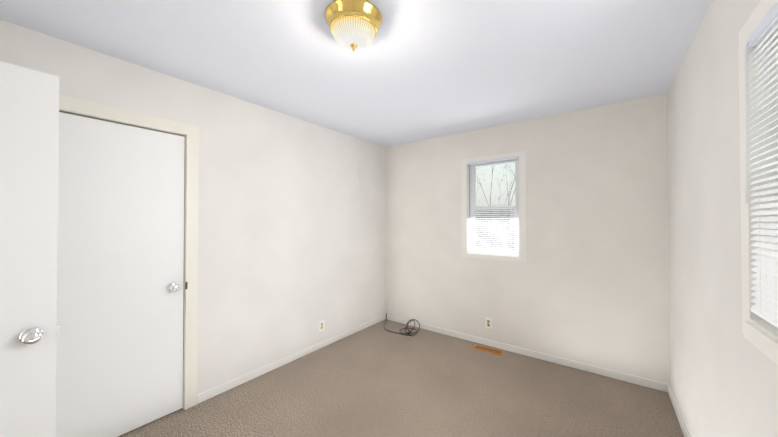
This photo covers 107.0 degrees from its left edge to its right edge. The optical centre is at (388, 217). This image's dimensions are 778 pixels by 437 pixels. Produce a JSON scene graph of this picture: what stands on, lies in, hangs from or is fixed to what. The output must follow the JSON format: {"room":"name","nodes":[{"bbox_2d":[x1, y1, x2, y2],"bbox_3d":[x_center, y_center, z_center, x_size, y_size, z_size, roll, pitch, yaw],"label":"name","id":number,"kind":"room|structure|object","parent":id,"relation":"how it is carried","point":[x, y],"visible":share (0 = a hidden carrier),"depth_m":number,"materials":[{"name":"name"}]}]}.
{"room":"empty bedroom","nodes":[
{"label":"empty bedroom","id":0,"kind":"room"},
{"bbox_2d":[0,19,385,394],"bbox_3d":[-1.274,0.205,2.582,0.140,2.440,4.176,0,-1,37],"label":"wall","id":1,"kind":"structure","parent":0,"point":[291,232],"depth_m":2.60,"materials":[{"name":"white paint"}]},
{"bbox_2d":[55,112,184,436],"bbox_3d":[-1.756,0.401,1.860,0.166,2.010,0.725,0,-1,37],"label":"closet door","id":2,"kind":"structure","parent":1,"relation":"in","point":[120,288],"depth_m":1.85,"materials":[{"name":"white paint"}]},
{"bbox_2d":[59,95,198,409],"bbox_3d":[-1.785,0.361,1.885,0.158,2.115,0.890,0,-1,37],"label":"trim","id":3,"kind":"structure","parent":1,"relation":"attached to","point":[88,109],"depth_m":2.14,"materials":[{"name":"white paint"}]},
{"bbox_2d":[197,314,385,403],"bbox_3d":[-0.760,1.397,3.126,0.015,0.068,2.338,0,-1,37],"label":"baseboard","id":4,"kind":"structure","parent":1,"relation":"attached to","point":[251,375],"depth_m":2.72,"materials":[{"name":"white wood"}]},
{"bbox_2d":[319,320,323,331],"bbox_3d":[-0.739,1.194,3.163,0.007,0.115,0.070,0,-1,37],"label":"electrical outlet","id":5,"kind":"object","parent":1,"relation":"attached to","point":[321,325],"visible":1,"depth_m":3.16,"materials":[{"name":"white plastic"}]},
{"bbox_2d":[0,0,711,146],"bbox_3d":[-0.686,-1.088,1.304,3.951,0.120,5.736,0,-1,37],"label":"ceiling","id":6,"kind":"structure","parent":0,"point":[417,70],"depth_m":1.79,"materials":[{"name":"white paint"}]},
{"bbox_2d":[325,0,381,51],"bbox_3d":[-0.182,-0.937,1.487,0.295,0.177,0.295,0,-1,37],"label":"flush-mount ceiling light","id":7,"kind":"object","parent":6,"relation":"attached to","point":[354,25],"visible":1,"depth_m":1.41,"materials":[{"name":"clear glass"}]},
{"bbox_2d":[118,319,683,436],"bbox_3d":[-0.686,1.442,1.278,3.951,0.060,5.736,0,-1,37],"label":"floor","id":8,"kind":"structure","parent":0,"point":[377,380],"depth_m":2.25,"materials":[{"name":"carpet"}]},
{"bbox_2d":[384,313,419,337],"bbox_3d":[0.116,1.358,3.717,0.657,0.160,0.354,0,-1,37],"label":"coaxial cable","id":9,"kind":"object","parent":8,"relation":"on","point":[409,332],"visible":0.98,"depth_m":3.57,"materials":[{"name":"black plastic"}]},
{"bbox_2d":[472,345,503,355],"bbox_3d":[1.064,1.428,3.098,0.305,0.006,0.108,0,-1,37],"label":"air vent register","id":10,"kind":"object","parent":8,"relation":"on","point":[489,350],"visible":1,"depth_m":3.09,"materials":[{"name":"orange metal"}]},
{"bbox_2d":[386,93,669,383],"bbox_3d":[1.157,0.213,3.280,2.951,2.440,0.140,0,-1,37],"label":"wall","id":11,"kind":"structure","parent":0,"point":[587,282],"depth_m":2.81,"materials":[{"name":"paint"}]},
{"bbox_2d":[485,317,491,328],"bbox_3d":[1.112,1.180,3.212,0.070,0.115,0.007,0,-1,37],"label":"electrical outlet","id":12,"kind":"object","parent":11,"relation":"attached to","point":[488,322],"visible":1,"depth_m":3.21,"materials":[{"name":"white plastic"}]},
{"bbox_2d":[461,151,525,261],"bbox_3d":[1.182,-0.110,3.255,0.705,1.155,0.146,0,-1,37],"label":"window","id":13,"kind":"structure","parent":11,"relation":"in","point":[520,197],"depth_m":3.25,"materials":[{"name":"white paint"}]},
{"bbox_2d":[467,156,518,256],"bbox_3d":[1.145,-0.111,3.205,0.563,1.063,0.042,0,-1,37],"label":"window blind","id":14,"kind":"object","parent":13,"relation":"attached to","point":[469,185],"visible":0.92,"depth_m":3.19,"materials":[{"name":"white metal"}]},
{"bbox_2d":[387,315,665,391],"bbox_3d":[1.099,1.398,3.217,2.880,0.068,0.012,0,-1,37],"label":"baseboard","id":15,"kind":"structure","parent":11,"relation":"attached to","point":[653,384],"depth_m":2.86,"materials":[{"name":"white wood"}]},
{"bbox_2d":[667,0,777,436],"bbox_3d":[1.166,0.187,0.751,0.140,2.440,4.176,0,-1,37],"label":"wall","id":16,"kind":"structure","parent":0,"point":[723,371],"depth_m":1.39,"materials":[{"name":"white paint"}]},
{"bbox_2d":[666,383,689,436],"bbox_3d":[1.104,1.373,0.785,0.015,0.068,3.896,0,-1,37],"label":"baseboard","id":17,"kind":"structure","parent":16,"relation":"attached to","point":[668,389],"depth_m":2.03,"materials":[{"name":"white wood"}]},
{"bbox_2d":[738,0,777,364],"bbox_3d":[1.152,-0.136,0.753,0.150,1.125,0.715,0,-1,37],"label":"window","id":18,"kind":"structure","parent":16,"relation":"in","point":[760,333],"depth_m":1.01,"materials":[{"name":"white paint"}]},
{"bbox_2d":[745,1,777,327],"bbox_3d":[1.104,-0.151,0.789,0.040,0.956,0.563,0,-1,37],"label":"window blind","id":19,"kind":"object","parent":18,"relation":"attached to","point":[765,306],"visible":1,"depth_m":0.94,"materials":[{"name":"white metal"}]},
{"bbox_3d":[-1.266,0.179,0.053,2.951,2.440,0.140,0,-1,37],"label":"wall","id":20,"kind":"structure","parent":0,"visible":0},
{"bbox_2d":[0,61,60,436],"bbox_3d":[-1.711,0.383,0.984,0.166,2.028,0.780,0,-1,37],"label":"entry door","id":21,"kind":"structure","parent":20,"relation":"in","point":[29,148],"depth_m":1.21,"materials":[{"name":"white paint"}]},
{"label":"outside","id":22,"kind":"structure","parent":0,"visible":0},
{"bbox_3d":[3.910,2.221,9.351,80.000,0.050,100.000,0,-1,37],"label":"ground","id":23,"kind":"structure","parent":22,"visible":0},
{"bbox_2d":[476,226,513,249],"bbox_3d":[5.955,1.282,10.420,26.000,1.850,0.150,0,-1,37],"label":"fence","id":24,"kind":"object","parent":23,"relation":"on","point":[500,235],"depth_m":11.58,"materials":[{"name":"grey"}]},
{"bbox_2d":[476,164,514,225],"bbox_3d":[8.084,-2.939,26.994,17.961,10.638,20.751,0,-1,37],"label":"trees","id":25,"kind":"object","parent":23,"relation":"on","point":[500,191],"depth_m":23.30,"materials":[{"name":"grey plant"}]}
]}

